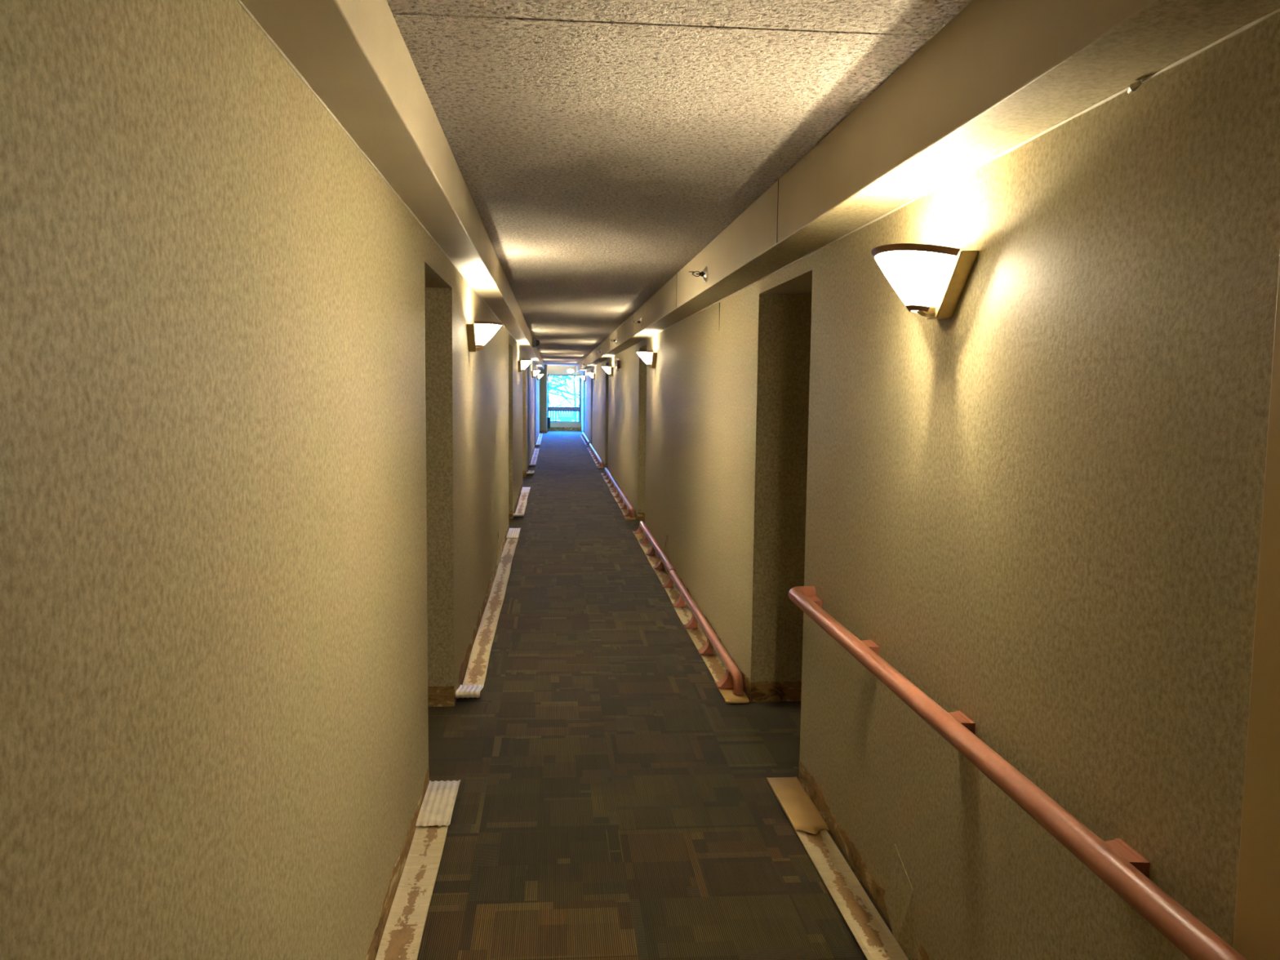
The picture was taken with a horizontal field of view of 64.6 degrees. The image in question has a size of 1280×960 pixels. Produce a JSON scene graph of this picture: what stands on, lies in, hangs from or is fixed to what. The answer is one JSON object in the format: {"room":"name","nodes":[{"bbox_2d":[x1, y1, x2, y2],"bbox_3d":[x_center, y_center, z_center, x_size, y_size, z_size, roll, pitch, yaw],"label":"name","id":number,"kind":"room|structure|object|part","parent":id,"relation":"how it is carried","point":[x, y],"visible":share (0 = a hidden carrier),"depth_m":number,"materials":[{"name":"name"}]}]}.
{"room":"apartment building corridor","nodes":[
{"label":"apartment building corridor","id":0,"kind":"room"},
{"bbox_2d":[0,0,539,959],"bbox_3d":[-2.244,-1.107,16.387,0.782,2.347,41.100,0,5,-5],"label":"wall","id":1,"kind":"structure","parent":0,"point":[260,473],"depth_m":1.45,"materials":[{"name":"paint"}]},
{"bbox_2d":[236,0,544,369],"bbox_3d":[-1.707,-2.081,15.234,0.154,0.185,38.900,0,5,-5],"label":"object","id":2,"kind":"structure","parent":1,"relation":"attached to","point":[353,56],"depth_m":2.30,"materials":[{"name":"beige paint"}]},
{"bbox_2d":[365,431,539,959],"bbox_3d":[-2.027,0.111,15.388,0.452,0.108,38.840,0,5,-5],"label":"baseboard","id":3,"kind":"structure","parent":1,"relation":"attached to","point":[437,696],"depth_m":3.90,"materials":[{"name":"brown wood"}]},
{"bbox_2d":[466,320,502,351],"bbox_3d":[-0.885,-0.820,5.826,0.194,0.166,0.368,0,5,-5],"label":"wall sconce","id":4,"kind":"object","parent":1,"relation":"attached to","point":[479,333],"visible":1,"depth_m":5.73,"materials":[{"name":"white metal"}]},
{"bbox_3d":[-0.961,-0.811,5.820,0.042,0.148,0.368,0,5,-5],"label":"plate","id":5,"kind":"part","parent":4,"relation":"part of","materials":[{"name":"gold metal"}]},
{"bbox_3d":[-0.865,-0.834,5.826,0.149,0.134,0.346,0,5,-5],"label":"lamp shade","id":6,"kind":"part","parent":4,"relation":"part of","materials":[{"name":"white glass"}]},
{"bbox_2d":[517,360,532,372],"bbox_3d":[-1.566,-1.555,13.833,0.194,0.166,0.368,0,5,-5],"label":"wall sconce","id":7,"kind":"object","parent":1,"relation":"attached to","point":[522,364],"visible":1,"depth_m":13.73,"materials":[{"name":"white glass"}]},
{"bbox_3d":[-1.642,-1.546,13.828,0.042,0.148,0.368,0,5,-5],"label":"plate","id":8,"kind":"part","parent":7,"relation":"part of","materials":[{"name":"gold metal"}]},
{"bbox_3d":[-1.546,-1.569,13.834,0.149,0.134,0.346,0,5,-5],"label":"lamp shade","id":9,"kind":"part","parent":7,"relation":"part of","materials":[{"name":"white glass"}]},
{"bbox_2d":[531,369,539,377],"bbox_3d":[-2.275,-2.321,22.168,0.194,0.166,0.368,0,5,-5],"label":"wall sconce","id":10,"kind":"object","parent":1,"relation":"attached to","point":[534,372],"visible":1,"depth_m":22.06,"materials":[{"name":"white glass"}]},
{"bbox_3d":[-2.255,-2.335,22.169,0.149,0.134,0.346,0,5,-5],"label":"lamp shade","id":11,"kind":"part","parent":10,"relation":"part of","materials":[{"name":"white glass"}]},
{"bbox_2d":[532,337,539,347],"bbox_3d":[-1.619,-2.138,15.791,0.115,0.140,0.120,0,5,-5],"label":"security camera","id":12,"kind":"object","parent":1,"relation":"attached to","point":[535,342],"visible":1,"depth_m":15.73,"materials":[{"name":"black plastic"}]},
{"bbox_2d":[536,373,543,379],"bbox_3d":[-2.832,-2.922,28.717,0.194,0.166,0.368,0,5,-5],"label":"wall sconce","id":13,"kind":"object","parent":1,"relation":"attached to","point":[539,375],"visible":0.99,"depth_m":28.62,"materials":[{"name":"white glass"}]},
{"bbox_2d":[539,364,547,430],"bbox_3d":[-3.403,-2.878,35.727,0.250,2.347,2.200,0,5,-5],"label":"wall","id":14,"kind":"structure","parent":0,"point":[543,380],"depth_m":34.64,"materials":[{"name":"paint"}]},
{"bbox_2d":[546,365,581,427],"bbox_3d":[-2.889,-2.985,36.971,2.885,2.347,0.200,0,5,-5],"label":"wall","id":15,"kind":"structure","parent":0,"point":[552,370],"depth_m":36.83,"materials":[{"name":"beige paint"}]},
{"bbox_2d":[539,426,581,433],"bbox_3d":[-3.188,-1.787,36.053,1.076,0.120,2.648,3,6,24],"label":"baseboard","id":16,"kind":"structure","parent":15,"relation":"attached to","point":[573,428],"depth_m":36.97,"materials":[{"name":"brown wood"}]},
{"bbox_2d":[547,374,580,422],"bbox_3d":[-2.772,-2.971,36.877,1.194,1.720,0.168,0,5,-5],"label":"window","id":17,"kind":"structure","parent":15,"relation":"in","point":[548,375],"depth_m":36.85,"materials":[{"name":"clear glass"}]},
{"bbox_3d":[-2.770,-2.594,36.866,1.189,0.130,0.078,0,5,-5],"label":"guard rail","id":18,"kind":"part","parent":17,"relation":"part of","materials":[{"name":"grey metal"}]},
{"bbox_2d":[566,368,574,373],"bbox_3d":[-2.523,-3.958,36.771,0.290,0.191,0.081,0,5,-5],"label":"light","id":19,"kind":"object","parent":15,"relation":"attached to","point":[570,371],"visible":1,"depth_m":36.75,"materials":[{"name":"beige"}]},
{"bbox_2d":[417,430,909,959],"bbox_3d":[-1.164,0.121,16.642,3.085,0.120,41.400,0,5,-5],"label":"floor","id":20,"kind":"structure","parent":0,"point":[611,803],"depth_m":4.06,"materials":[{"name":"carpet"}]},
{"bbox_2d":[375,779,460,959],"bbox_3d":[-0.574,1.411,1.663,0.123,0.023,4.740,0,5,-5],"label":"base strip","id":21,"kind":"object","parent":20,"relation":"on","point":[401,940],"visible":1,"depth_m":3.23,"materials":[{"name":"beige wood"}]},
{"bbox_2d":[455,528,520,698],"bbox_3d":[-1.120,0.801,8.120,0.123,0.055,6.223,0,5,-5],"label":"base strip","id":22,"kind":"object","parent":20,"relation":"on","point":[473,685],"visible":0.98,"depth_m":6.54,"materials":[{"name":"beige wood"}]},
{"bbox_2d":[513,486,530,516],"bbox_3d":[-1.612,0.265,13.960,0.123,0.055,3.693,0,5,-5],"label":"base strip","id":23,"kind":"object","parent":20,"relation":"on","point":[520,510],"visible":1,"depth_m":13.78,"materials":[{"name":"beige wood"}]},
{"bbox_2d":[526,470,534,474],"bbox_3d":[-1.998,-0.155,18.529,0.123,0.055,0.963,0,5,-5],"label":"base strip","id":24,"kind":"object","parent":20,"relation":"on","point":[529,472],"visible":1,"depth_m":18.08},
{"bbox_2d":[528,448,539,466],"bbox_3d":[-2.372,-0.556,22.895,0.123,0.055,6.063,0,5,-5],"label":"base strip","id":25,"kind":"object","parent":20,"relation":"on","point":[533,462],"visible":1,"depth_m":22.52,"materials":[{"name":"white wood"}]},
{"bbox_2d":[535,433,542,445],"bbox_3d":[-3.036,-1.269,30.659,0.123,0.055,7.613,0,5,-5],"label":"base strip","id":26,"kind":"object","parent":20,"relation":"on","point":[539,441],"visible":1,"depth_m":29.69,"materials":[{"name":"white wood"}]},
{"bbox_2d":[546,417,550,431],"bbox_3d":[-3.248,-1.981,36.024,0.115,0.510,0.240,0,5,-5],"label":"box","id":27,"kind":"object","parent":20,"relation":"on","point":[548,418],"visible":1,"depth_m":35.90,"materials":[{"name":"black plastic"}]},
{"bbox_2d":[586,447,604,468],"bbox_3d":[-1.042,-0.534,23.056,0.123,0.019,6.671,0,5,-5],"label":"base strip","id":28,"kind":"object","parent":20,"relation":"on","point":[587,447],"visible":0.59,"depth_m":21.70,"materials":[{"name":"beige wood"}]},
{"bbox_2d":[588,443,603,466],"bbox_3d":[-1.047,-0.600,23.023,0.114,0.110,6.526,0,5,-5],"label":"handrail","id":29,"kind":"object","parent":28,"relation":"on","point":[593,451],"visible":1,"depth_m":22.04,"materials":[{"name":"wood"}]},
{"bbox_2d":[600,473,635,519],"bbox_3d":[-0.388,0.172,15.366,0.123,0.019,6.571,0,5,-5],"label":"base strip","id":30,"kind":"object","parent":20,"relation":"on","point":[624,512],"visible":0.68,"depth_m":14.05,"materials":[{"name":"beige wood"}]},
{"bbox_2d":[602,467,634,517],"bbox_3d":[-0.386,0.113,15.258,0.114,0.110,6.276,0,5,-5],"label":"handrail","id":31,"kind":"object","parent":30,"relation":"on","point":[630,513],"visible":1,"depth_m":14.11,"materials":[{"name":"wood"}]},
{"bbox_2d":[632,531,749,703],"bbox_3d":[0.235,0.841,8.079,0.123,0.019,6.021,0,5,-5],"label":"base strip","id":32,"kind":"object","parent":20,"relation":"on","point":[715,665],"visible":0.67,"depth_m":6.51,"materials":[{"name":"beige wood"}]},
{"bbox_2d":[634,521,675,572],"bbox_3d":[0.109,0.635,9.581,0.114,0.110,2.880,0,5,-5],"label":"handrail","id":33,"kind":"object","parent":32,"relation":"on","point":[664,560],"visible":1,"depth_m":9.45,"materials":[{"name":"wood"}]},
{"bbox_2d":[662,569,742,695],"bbox_3d":[0.349,0.907,6.616,0.114,0.110,2.956,0,5,-5],"label":"handrail","id":34,"kind":"object","parent":32,"relation":"on","point":[732,678],"visible":1,"depth_m":5.95,"materials":[{"name":"wood"}]},
{"bbox_2d":[766,777,908,959],"bbox_3d":[0.769,1.418,1.758,0.124,0.021,4.700,0,5,-5],"label":"base strip","id":35,"kind":"object","parent":20,"relation":"on","point":[871,932],"visible":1,"depth_m":3.29,"materials":[{"name":"beige wood"}]},
{"bbox_3d":[-1.646,-1.186,30.151,0.123,0.019,5.771,0,5,-5],"label":"base strip","id":36,"kind":"object","parent":20,"relation":"on","visible":0},
{"bbox_2d":[581,431,589,444],"bbox_3d":[-1.646,-1.247,30.068,0.114,0.110,5.626,0,5,-5],"label":"handrail","id":37,"kind":"object","parent":36,"relation":"on","point":[584,437],"visible":0.99,"depth_m":29.50,"materials":[{"name":"wood"}]},
{"bbox_2d":[386,0,972,365],"bbox_3d":[-1.132,-2.331,16.369,3.085,0.120,41.500,0,5,-5],"label":"ceiling","id":38,"kind":"structure","parent":0,"point":[598,148],"depth_m":2.81,"materials":[{"name":"paint"}]},
{"bbox_2d":[581,11,1279,959],"bbox_3d":[-0.050,-1.099,16.574,0.785,2.347,41.100,0,5,-5],"label":"wall","id":39,"kind":"structure","parent":0,"point":[1040,502],"depth_m":2.19,"materials":[{"name":"paint"}]},
{"bbox_2d":[579,375,586,381],"bbox_3d":[-1.790,-3.182,31.704,0.194,0.166,0.368,0,5,-5],"label":"wall sconce","id":40,"kind":"object","parent":39,"relation":"attached to","point":[583,377],"visible":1,"depth_m":31.61,"materials":[{"name":"white glass"}]},
{"bbox_2d":[587,372,595,379],"bbox_3d":[-1.184,-2.527,24.580,0.194,0.166,0.368,0,5,-5],"label":"wall sconce","id":41,"kind":"object","parent":39,"relation":"attached to","point":[592,375],"visible":1,"depth_m":24.49,"materials":[{"name":"white glass"}]},
{"bbox_2d":[601,365,613,376],"bbox_3d":[-0.556,-1.849,17.198,0.194,0.166,0.368,0,5,-5],"label":"wall sconce","id":42,"kind":"object","parent":39,"relation":"attached to","point":[609,370],"visible":1,"depth_m":17.10,"materials":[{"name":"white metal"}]},
{"bbox_3d":[-0.576,-1.864,17.195,0.149,0.134,0.346,0,5,-5],"label":"lamp shade","id":43,"kind":"part","parent":42,"relation":"part of","materials":[{"name":"white glass"}]},
{"bbox_3d":[-0.481,-1.840,17.205,0.042,0.148,0.368,0,5,-5],"label":"plate","id":44,"kind":"part","parent":42,"relation":"part of","materials":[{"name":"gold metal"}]},
{"bbox_2d":[614,358,620,370],"bbox_3d":[-0.343,-1.747,15.331,0.085,0.187,0.110,0,5,-5],"label":"fire alarm","id":45,"kind":"object","parent":39,"relation":"attached to","point":[617,364],"visible":1,"depth_m":15.28,"materials":[{"name":"red plastic"}]},
{"bbox_2d":[633,317,642,326],"bbox_3d":[-0.031,-1.473,9.436,0.098,0.086,0.086,0,5,-5],"label":"sprinkler","id":46,"kind":"object","parent":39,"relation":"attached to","point":[640,322],"visible":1,"depth_m":9.42,"materials":[{"name":"silver metal"}]},
{"bbox_2d":[635,351,657,368],"bbox_3d":[0.055,-1.190,10.014,0.194,0.166,0.368,0,5,-5],"label":"wall sconce","id":47,"kind":"object","parent":39,"relation":"attached to","point":[649,357],"visible":1,"depth_m":9.92,"materials":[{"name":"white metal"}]},
{"bbox_3d":[0.035,-1.204,10.011,0.149,0.134,0.346,0,5,-5],"label":"lamp shade","id":48,"kind":"part","parent":47,"relation":"part of","materials":[{"name":"white glass"}]},
{"bbox_3d":[0.130,-1.181,10.021,0.042,0.148,0.368,0,5,-5],"label":"plate","id":49,"kind":"part","parent":47,"relation":"part of","materials":[{"name":"gold metal"}]},
{"bbox_2d":[688,266,707,282],"bbox_3d":[0.310,-1.104,5.428,0.098,0.086,0.086,0,5,-5],"label":"sprinkler","id":50,"kind":"object","parent":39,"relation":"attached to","point":[704,273],"visible":1,"depth_m":5.41,"materials":[{"name":"silver metal"}]},
{"bbox_2d":[581,429,930,959],"bbox_3d":[-0.192,0.020,16.619,0.452,0.108,40.990,0,5,-5],"label":"baseboard","id":51,"kind":"structure","parent":39,"relation":"attached to","point":[760,691],"depth_m":3.83,"materials":[{"name":"brown wood"}]},
{"bbox_2d":[871,243,978,319],"bbox_3d":[0.688,-0.498,2.568,0.193,0.175,0.368,0,5,-5],"label":"wall sconce","id":52,"kind":"object","parent":39,"relation":"attached to","point":[930,280],"visible":1,"depth_m":2.48,"materials":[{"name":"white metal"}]},
{"bbox_3d":[0.658,-0.506,2.564,0.149,0.134,0.346,9,4,-6],"label":"lamp shade","id":53,"kind":"part","parent":52,"relation":"part of","materials":[{"name":"white glass"}]},
{"bbox_3d":[0.763,-0.484,2.575,0.042,0.148,0.368,0,5,-5],"label":"plate","id":54,"kind":"part","parent":52,"relation":"part of","materials":[{"name":"gold metal"}]},
{"bbox_2d":[576,0,1279,372],"bbox_3d":[-0.484,-2.144,16.441,0.189,0.251,41.100,0,5,-5],"label":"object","id":55,"kind":"structure","parent":39,"relation":"attached to","point":[1000,76],"depth_m":2.15,"materials":[{"name":"beige paint"}]},
{"bbox_2d":[788,586,1247,959],"bbox_3d":[0.823,0.690,1.423,0.110,0.114,5.011,0,5,-5],"label":"handrail","id":56,"kind":"object","parent":39,"relation":"attached to","point":[1123,869],"visible":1,"depth_m":1.82,"materials":[{"name":"wood"}]},
{"bbox_2d":[1232,255,1279,959],"bbox_3d":[0.912,0.454,0.908,0.022,2.112,1.065,0,5,-5],"label":"trim","id":57,"kind":"structure","parent":39,"relation":"attached to","point":[1256,936],"depth_m":1.39,"materials":[{"name":"brown paint"}]},
{"label":"outside","id":58,"kind":"structure","parent":0,"visible":0},
{"bbox_2d":[548,403,578,421],"bbox_3d":[-12.612,-9.255,148.089,120.000,0.300,222.300,0,5,-5],"label":"ground","id":59,"kind":"structure","parent":58,"point":[553,404],"depth_m":233.08,"materials":[{"name":"white snow"}]},
{"bbox_2d":[548,406,578,421],"bbox_3d":[-9.172,-7.737,119.496,30.000,1.930,0.100,0,5,-5],"label":"fence","id":60,"kind":"object","parent":59,"relation":"on","point":[553,415],"visible":0.03,"depth_m":119.42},
{"bbox_2d":[548,375,579,415],"bbox_3d":[-4.267,-4.229,51.308,5.700,7.607,5.498,1,5,6],"label":"bare tree","id":61,"kind":"object","parent":59,"relation":"on","point":[550,388],"visible":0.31,"depth_m":51.35,"materials":[{"name":"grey plant"}]},
{"bbox_2d":[550,375,579,421],"bbox_3d":[-5.365,-6.042,68.139,8.279,8.141,2.753,0,5,-8],"label":"bare tree","id":62,"kind":"object","parent":59,"relation":"on","point":[574,388],"visible":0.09,"depth_m":67.65,"materials":[{"name":"grey plant"}]},
{"bbox_2d":[557,413,574,421],"bbox_3d":[-7.569,-6.057,103.590,1.804,1.500,4.336,0,5,-5],"label":"parked car","id":63,"kind":"object","parent":59,"relation":"on","point":[562,416],"visible":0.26,"depth_m":102.10,"materials":[{"name":"paint"}]}
]}

